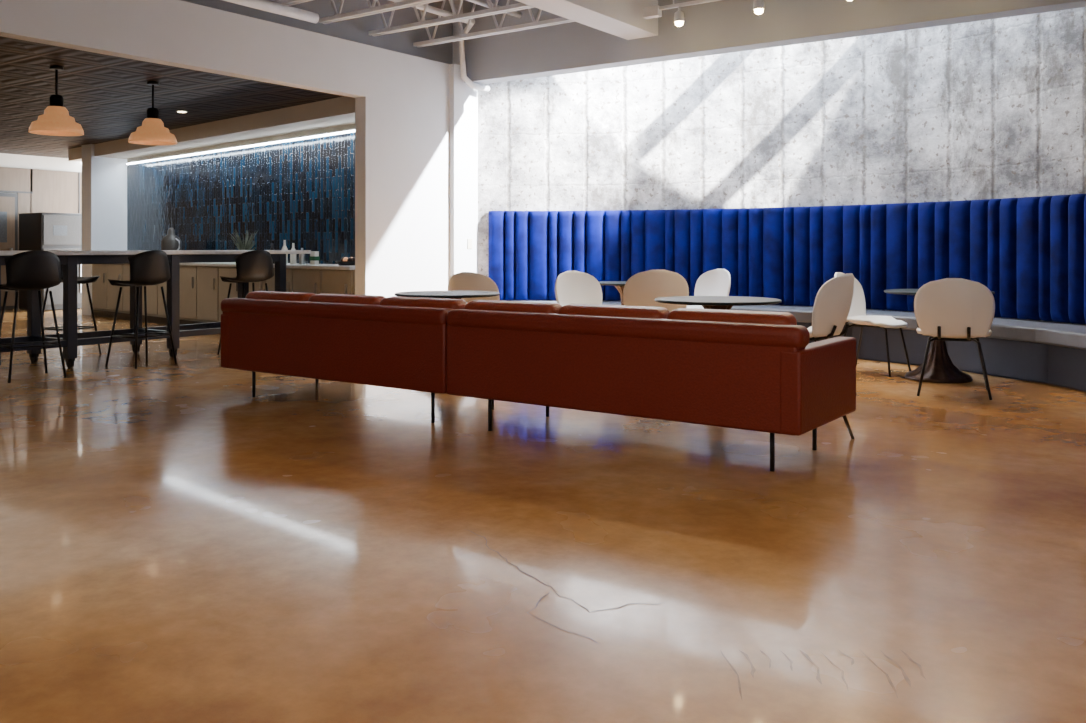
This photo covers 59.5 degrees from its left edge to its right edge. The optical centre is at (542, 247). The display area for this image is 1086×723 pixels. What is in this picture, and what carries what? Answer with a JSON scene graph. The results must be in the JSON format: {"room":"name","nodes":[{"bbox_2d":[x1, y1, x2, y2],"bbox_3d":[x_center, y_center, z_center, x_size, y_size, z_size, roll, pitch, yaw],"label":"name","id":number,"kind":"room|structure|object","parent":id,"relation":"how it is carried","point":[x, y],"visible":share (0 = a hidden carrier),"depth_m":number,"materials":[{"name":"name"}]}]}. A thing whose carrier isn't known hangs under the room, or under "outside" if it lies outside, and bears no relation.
{"room":"office lounge","nodes":[
{"label":"office lounge","id":0,"kind":"room"},
{"bbox_2d":[0,153,81,192],"bbox_3d":[-12.831,-0.320,12.837,0.200,2.840,18.000,0,0,35],"label":"wall","id":1,"kind":"structure","parent":0,"point":[6,160],"depth_m":17.57,"materials":[{"name":"beige paint"}]},
{"bbox_2d":[0,193,17,309],"bbox_3d":[-9.738,0.055,16.871,0.110,2.090,0.800,0,0,35],"label":"door","id":2,"kind":"structure","parent":1,"relation":"in","point":[8,201],"depth_m":17.05,"materials":[{"name":"beige wood"}]},
{"bbox_2d":[0,167,81,308],"bbox_3d":[-10.204,-0.175,16.295,0.040,2.550,8.280,0,0,35],"label":"wood panels","id":3,"kind":"object","parent":1,"relation":"attached to","point":[47,191],"visible":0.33,"depth_m":17.60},
{"bbox_2d":[82,144,126,314],"bbox_3d":[-7.138,-0.320,16.116,0.300,2.840,1.250,0,0,35],"label":"wall","id":4,"kind":"structure","parent":0,"point":[104,179],"depth_m":15.68,"materials":[{"name":"white paint"}]},
{"bbox_2d":[0,36,343,157],"bbox_3d":[-9.339,-1.770,8.872,10.490,0.140,15.600,0,0,35],"label":"ceiling","id":5,"kind":"structure","parent":0,"point":[110,97],"depth_m":10.66,"materials":[{"name":"wood"}]},
{"bbox_2d":[28,65,83,135],"bbox_3d":[-4.558,-1.387,8.902,0.464,0.625,0.464,0,0,35],"label":"pendant lamp","id":6,"kind":"object","parent":5,"relation":"hanging from","point":[56,120],"visible":1,"depth_m":8.83,"materials":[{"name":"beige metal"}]},
{"bbox_2d":[128,81,176,144],"bbox_3d":[-3.994,-1.387,9.727,0.464,0.625,0.464,0,0,35],"label":"pendant lamp","id":7,"kind":"object","parent":5,"relation":"hanging from","point":[152,131],"visible":1,"depth_m":9.64,"materials":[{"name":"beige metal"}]},
{"bbox_2d":[0,0,477,297],"bbox_3d":[-5.119,-1.100,5.678,0.370,4.400,15.300,0,0,35],"label":"wall","id":8,"kind":"structure","parent":0,"point":[416,117],"depth_m":10.11,"materials":[{"name":"white paint"}]},
{"bbox_2d":[467,239,471,248],"bbox_3d":[-0.880,-0.050,11.413,0.012,0.120,0.080,0,0,35],"label":"wall switch","id":9,"kind":"object","parent":8,"relation":"attached to","point":[469,241],"visible":1,"depth_m":11.40,"materials":[{"name":"white plastic"}]},
{"bbox_2d":[127,124,354,161],"bbox_3d":[-4.215,-0.325,13.458,7.520,2.850,0.200,0,0,44],"label":"wall","id":10,"kind":"structure","parent":0,"point":[349,126],"depth_m":13.16,"materials":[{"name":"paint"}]},
{"bbox_2d":[68,96,354,161],"bbox_3d":[-4.909,-1.620,13.601,8.520,0.240,0.546,0,0,44],"label":"soffit","id":11,"kind":"structure","parent":10,"relation":"attached to","point":[339,111],"depth_m":12.34,"materials":[{"name":"beige paint"}]},
{"bbox_2d":[126,129,354,164],"bbox_3d":[-4.327,-1.415,13.392,7.350,0.030,0.042,0,0,44],"label":"strip light","id":12,"kind":"object","parent":10,"relation":"attached to","point":[349,130],"visible":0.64,"depth_m":13.11,"materials":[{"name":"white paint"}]},
{"bbox_2d":[127,132,354,263],"bbox_3d":[-4.215,-0.600,13.458,7.520,1.600,0.201,0,0,44],"label":"tile backsplash","id":13,"kind":"structure","parent":10,"relation":"attached to","point":[301,193],"depth_m":13.11,"materials":[{"name":"blue tile"}]},
{"bbox_2d":[273,0,312,5],"bbox_3d":[-1.691,-2.630,8.453,2.432,0.660,0.120,0,0,35],"label":"truss","id":14,"kind":"object","parent":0,"point":[285,2],"depth_m":8.92,"materials":[{"name":"white metal"}]},
{"bbox_2d":[223,0,521,91],"bbox_3d":[-2.399,-2.282,8.437,0.765,0.795,6.950,0,0,35],"label":"ceiling pipes","id":15,"kind":"object","parent":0,"point":[265,5],"depth_m":9.16,"materials":[{"name":"white metal"}]},
{"bbox_2d":[318,0,442,23],"bbox_3d":[-1.284,-2.630,9.023,2.432,0.660,0.120,0,0,35],"label":"truss","id":16,"kind":"object","parent":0,"point":[372,10],"depth_m":9.29,"materials":[{"name":"white metal"}]},
{"bbox_2d":[368,0,533,35],"bbox_3d":[-0.878,-2.630,9.593,2.432,0.660,0.120,0,0,35],"label":"truss","id":17,"kind":"object","parent":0,"point":[494,10],"depth_m":9.64,"materials":[{"name":"white metal"}]},
{"bbox_2d":[413,0,574,46],"bbox_3d":[-0.471,-2.630,10.163,2.432,0.660,0.120,0,0,35],"label":"truss","id":18,"kind":"object","parent":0,"point":[535,24],"depth_m":10.22,"materials":[{"name":"white metal"}]},
{"bbox_2d":[0,309,1085,722],"bbox_3d":[-3.957,1.200,6.507,24.000,0.200,18.000,0,0,35],"label":"floor","id":19,"kind":"structure","parent":0,"point":[179,544],"depth_m":3.35,"materials":[{"name":"concrete"}]},
{"bbox_2d":[0,250,66,382],"bbox_3d":[-4.364,0.561,8.052,0.460,1.082,0.462,0,0,42],"label":"bar stool","id":20,"kind":"object","parent":19,"relation":"on","point":[36,269],"visible":1,"depth_m":7.92,"materials":[{"name":"black plastic"}]},
{"bbox_2d":[19,212,81,310],"bbox_3d":[-8.803,0.240,17.063,0.850,1.720,0.800,0,0,35],"label":"refrigerator","id":21,"kind":"object","parent":19,"relation":"on","point":[43,231],"visible":0.42,"depth_m":16.78,"materials":[{"name":"silver metal"}]},
{"bbox_2d":[42,250,101,353],"bbox_3d":[-4.862,0.561,9.735,0.460,1.082,0.462,0,0,24],"label":"bar stool","id":22,"kind":"object","parent":19,"relation":"on","point":[80,280],"visible":0.21,"depth_m":9.80,"materials":[{"name":"black plastic"}]},
{"bbox_2d":[105,250,176,368],"bbox_3d":[-3.783,0.561,8.937,0.460,1.082,0.462,0,0,30],"label":"bar stool","id":23,"kind":"object","parent":19,"relation":"on","point":[151,267],"visible":1,"depth_m":8.84,"materials":[{"name":"black plastic"}]},
{"bbox_2d":[0,250,310,367],"bbox_3d":[-4.379,0.562,9.204,0.900,1.075,4.700,0,0,35],"label":"bar table","id":24,"kind":"object","parent":19,"relation":"on","point":[70,338],"visible":0.62,"depth_m":9.38,"materials":[{"name":"black paint"}]},
{"bbox_2d":[91,262,354,324],"bbox_3d":[-4.521,0.650,13.153,7.300,0.900,0.655,0,0,44],"label":"cabinet","id":25,"kind":"object","parent":19,"relation":"on","point":[202,289],"depth_m":12.89,"materials":[{"name":"wood"}]},
{"bbox_2d":[161,228,180,249],"bbox_3d":[-5.500,-0.050,14.069,0.292,0.500,0.292,0,0,-9],"label":"vase","id":26,"kind":"object","parent":25,"relation":"on","point":[170,241],"visible":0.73,"depth_m":13.97,"materials":[{"name":"grey ceramic"}]},
{"bbox_2d":[229,231,257,249],"bbox_3d":[-3.976,-0.025,12.632,0.367,0.449,0.348,0,0,35],"label":"potted plant","id":27,"kind":"object","parent":25,"relation":"on","point":[239,245],"visible":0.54,"depth_m":12.61,"materials":[{"name":"green plant"}]},
{"bbox_2d":[282,240,287,263],"bbox_3d":[-3.234,0.050,11.894,0.076,0.300,0.076,0,0,35],"label":"bottle","id":28,"kind":"object","parent":25,"relation":"on","point":[284,247],"visible":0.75,"depth_m":11.88,"materials":[{"name":"white glass"}]},
{"bbox_2d":[290,243,295,263],"bbox_3d":[-3.090,0.070,11.756,0.076,0.260,0.076,0,0,35],"label":"bottle","id":29,"kind":"object","parent":25,"relation":"on","point":[292,256],"visible":0.83,"depth_m":11.73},
{"bbox_2d":[299,248,304,263],"bbox_3d":[-2.946,0.100,11.617,0.076,0.200,0.076,0,0,35],"label":"bottle","id":30,"kind":"object","parent":25,"relation":"on","point":[301,256],"visible":0.78,"depth_m":11.59,"materials":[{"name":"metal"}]},
{"bbox_2d":[309,251,319,264],"bbox_3d":[-2.728,0.120,11.339,0.110,0.160,0.070,0,0,44],"label":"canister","id":31,"kind":"object","parent":25,"relation":"on","point":[314,258],"visible":0.92,"depth_m":11.31,"materials":[{"name":"white ceramic"}]},
{"bbox_2d":[336,257,354,265],"bbox_3d":[-2.224,0.152,10.925,0.320,0.095,0.320,0,0,35],"label":"bowl","id":32,"kind":"object","parent":25,"relation":"on","point":[345,261],"visible":0.77,"depth_m":10.82,"materials":[{"name":"brown metal"}]},
{"bbox_2d":[217,250,273,354],"bbox_3d":[-3.059,0.561,9.848,0.460,1.082,0.462,0,0,41],"label":"bar stool","id":33,"kind":"object","parent":19,"relation":"on","point":[253,266],"visible":0.8,"depth_m":9.70,"materials":[{"name":"black plastic"}]},
{"bbox_2d":[221,291,493,422],"bbox_3d":[-1.251,0.711,6.805,2.228,0.777,0.912,0,0,35],"label":"sofa","id":34,"kind":"object","parent":19,"relation":"on","point":[398,342],"visible":0.82,"depth_m":6.35,"materials":[{"name":"red leather"}]},
{"bbox_2d":[394,291,499,298],"bbox_3d":[-0.766,0.730,7.622,0.840,0.740,0.840,0,0,35],"label":"round cafe table","id":35,"kind":"object","parent":19,"relation":"on","point":[428,294],"visible":0.38,"depth_m":7.41,"materials":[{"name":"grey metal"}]},
{"bbox_2d":[448,272,499,302],"bbox_3d":[-0.572,0.661,9.003,0.550,0.883,0.604,0,0,25],"label":"shell chair","id":36,"kind":"object","parent":19,"relation":"on","point":[462,281],"visible":0.22,"depth_m":8.72,"materials":[{"name":"beige fabric"}]},
{"bbox_2d":[527,593,596,642],"bbox_3d":[0.092,1.099,2.836,0.343,0.001,0.257,0,0,35],"label":"crack","id":37,"kind":"object","parent":19,"relation":"on","point":[548,593],"depth_m":2.82,"materials":[{"name":"concrete"}]},
{"bbox_2d":[468,530,659,611],"bbox_3d":[-0.025,1.099,3.247,1.012,0.001,0.432,0,0,35],"label":"crack","id":38,"kind":"object","parent":19,"relation":"on","point":[468,530],"depth_m":3.12,"materials":[{"name":"concrete"}]},
{"bbox_2d":[555,271,601,305],"bbox_3d":[0.441,0.661,8.937,0.550,0.883,0.604,0,0,-33],"label":"shell chair","id":39,"kind":"object","parent":19,"relation":"on","point":[571,287],"visible":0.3,"depth_m":9.18,"materials":[{"name":"white plastic"}]},
{"bbox_2d":[599,281,626,305],"bbox_3d":[0.867,0.730,9.946,0.720,0.740,0.720,0,0,35],"label":"round cafe table","id":40,"kind":"object","parent":19,"relation":"on","point":[619,285],"visible":0.16,"depth_m":9.90,"materials":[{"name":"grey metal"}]},
{"bbox_2d":[446,300,855,471],"bbox_3d":[0.640,0.715,5.607,2.238,0.785,1.158,0,0,35],"label":"sofa","id":41,"kind":"object","parent":19,"relation":"on","point":[761,371],"visible":1,"depth_m":5.00,"materials":[{"name":"red leather"}]},
{"bbox_2d":[623,270,688,311],"bbox_3d":[0.973,0.644,8.423,0.572,0.919,0.628,0,0,-2],"label":"shell chair","id":42,"kind":"object","parent":19,"relation":"on","point":[641,289],"visible":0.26,"depth_m":8.15,"materials":[{"name":"beige plastic"}]},
{"bbox_2d":[686,269,730,308],"bbox_3d":[1.632,0.661,9.928,0.604,0.883,0.550,0,0,-30],"label":"shell chair","id":43,"kind":"object","parent":19,"relation":"on","point":[717,282],"visible":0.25,"depth_m":10.12,"materials":[{"name":"white plastic"}]},
{"bbox_2d":[655,296,781,309],"bbox_3d":[1.230,0.730,6.701,0.880,0.740,0.880,0,0,35],"label":"round cafe table","id":44,"kind":"object","parent":19,"relation":"on","point":[707,302],"visible":0.35,"depth_m":6.51,"materials":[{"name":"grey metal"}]},
{"bbox_2d":[720,650,741,698],"bbox_3d":[0.484,1.099,2.452,0.171,0.001,0.242,0,0,35],"label":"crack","id":45,"kind":"object","parent":19,"relation":"on","point":[732,667],"visible":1,"depth_m":2.44,"materials":[{"name":"concrete"}]},
{"bbox_2d":[739,650,755,677],"bbox_3d":[0.537,1.099,2.513,0.101,0.001,0.137,0,0,35],"label":"scuffs","id":46,"kind":"object","parent":19,"relation":"on","point":[753,670],"visible":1,"depth_m":2.50,"materials":[{"name":"concrete"}]},
{"bbox_2d":[779,650,792,669],"bbox_3d":[0.645,1.099,2.533,0.081,0.001,0.109,0,0,35],"label":"scuffs","id":47,"kind":"object","parent":19,"relation":"on","point":[789,659],"visible":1,"depth_m":2.52,"materials":[{"name":"concrete"}]},
{"bbox_2d":[524,301,1085,391],"bbox_3d":[2.672,0.870,8.549,2.712,0.460,8.691,0,0,-35],"label":"bench","id":48,"kind":"object","parent":19,"relation":"on","point":[1049,353],"visible":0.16,"depth_m":8.06,"materials":[{"name":"fabric"}]},
{"bbox_2d":[489,194,1085,323],"bbox_3d":[2.822,0.090,8.549,2.551,1.080,8.843,0,0,-33],"label":"upholstered bench back","id":49,"kind":"object","parent":48,"relation":"on","point":[1030,252],"visible":0.81,"depth_m":10.13,"materials":[{"name":"blue fabric"}]},
{"bbox_2d":[800,650,821,683],"bbox_3d":[0.701,1.099,2.497,0.123,0.001,0.170,0,0,35],"label":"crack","id":50,"kind":"object","parent":19,"relation":"on","point":[818,678],"visible":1,"depth_m":2.49,"materials":[{"name":"concrete"}]},
{"bbox_2d":[807,273,856,394],"bbox_3d":[1.985,0.644,7.080,0.628,0.919,0.572,0,0,41],"label":"shell chair","id":51,"kind":"object","parent":19,"relation":"on","point":[833,300],"visible":0.58,"depth_m":6.82,"materials":[{"name":"white plastic"}]},
{"bbox_2d":[819,650,847,688],"bbox_3d":[0.755,1.099,2.477,0.146,0.001,0.199,0,0,35],"label":"scuffs","id":52,"kind":"object","parent":19,"relation":"on","point":[842,671],"visible":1,"depth_m":2.46,"materials":[{"name":"concrete"}]},
{"bbox_2d":[839,650,853,664],"bbox_3d":[0.810,1.099,2.551,0.064,0.001,0.081,0,0,35],"label":"scuffs","id":53,"kind":"object","parent":19,"relation":"on","point":[852,661],"visible":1,"depth_m":2.55,"materials":[{"name":"concrete"}]},
{"bbox_2d":[834,272,910,376],"bbox_3d":[2.905,0.661,8.434,0.604,0.883,0.550,0,0,41],"label":"shell chair","id":54,"kind":"object","parent":19,"relation":"on","point":[857,315],"visible":0.71,"depth_m":8.54,"materials":[{"name":"white plastic"}]},
{"bbox_2d":[861,651,897,697],"bbox_3d":[0.867,1.099,2.460,0.164,0.001,0.232,0,0,35],"label":"scuffs","id":55,"kind":"object","parent":19,"relation":"on","point":[867,657],"visible":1,"depth_m":2.44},
{"bbox_2d":[881,651,910,686],"bbox_3d":[0.921,1.099,2.490,0.129,0.001,0.182,0,0,35],"label":"scuffs","id":56,"kind":"object","parent":19,"relation":"on","point":[908,681],"visible":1,"depth_m":2.46,"materials":[{"name":"concrete"}]},
{"bbox_2d":[901,650,925,678],"bbox_3d":[0.976,1.099,2.510,0.106,0.001,0.152,0,0,35],"label":"scuffs","id":57,"kind":"object","parent":19,"relation":"on","point":[907,655],"visible":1,"depth_m":2.51,"materials":[{"name":"concrete"}]},
{"bbox_2d":[884,289,994,382],"bbox_3d":[3.318,0.730,7.976,0.860,0.740,0.860,0,0,35],"label":"round cafe table","id":58,"kind":"object","parent":19,"relation":"on","point":[939,368],"visible":0.54,"depth_m":7.88,"materials":[{"name":"brown metal"}]},
{"bbox_2d":[914,278,994,399],"bbox_3d":[3.104,0.661,7.180,0.550,0.883,0.604,0,0,23],"label":"shell chair","id":59,"kind":"object","parent":19,"relation":"on","point":[947,309],"visible":1,"depth_m":6.95,"materials":[{"name":"white plastic"}]},
{"bbox_2d":[515,0,657,39],"bbox_3d":[-3.217,-2.375,3.928,0.360,0.370,14.660,0,0,35],"label":"ceiling beam","id":60,"kind":"structure","parent":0,"point":[624,19],"depth_m":9.18,"materials":[{"name":"white paint"}]},
{"bbox_2d":[478,7,1085,324],"bbox_3d":[2.883,-1.075,8.550,3.067,4.350,9.651,0,0,-33],"label":"wall","id":61,"kind":"structure","parent":0,"point":[991,108],"depth_m":10.37,"materials":[{"name":"grey concrete"}]},
{"bbox_3d":[0.561,-3.110,1.234,8.920,0.180,14.660,0,0,35],"label":"ceiling","id":62,"kind":"structure","parent":0,"visible":0},
{"bbox_2d":[463,0,1085,84],"bbox_3d":[2.269,-2.610,9.166,7.750,1.280,0.240,0,0,35],"label":"soffit beam","id":63,"kind":"structure","parent":62,"relation":"attached to","point":[723,26],"depth_m":9.47,"materials":[{"name":"paint"}]},
{"bbox_2d":[643,0,720,26],"bbox_3d":[1.347,-2.247,9.112,0.818,0.257,0.100,0,0,35],"label":"track light","id":64,"kind":"object","parent":63,"relation":"attached to","point":[650,12],"depth_m":9.14,"materials":[{"name":"white paint"}]},
{"bbox_2d":[753,0,763,14],"bbox_3d":[1.984,-2.184,8.657,0.096,0.133,0.100,0,0,35],"label":"track light","id":65,"kind":"object","parent":63,"relation":"attached to","point":[758,6],"depth_m":8.63,"materials":[{"name":"white paint"}]}
]}

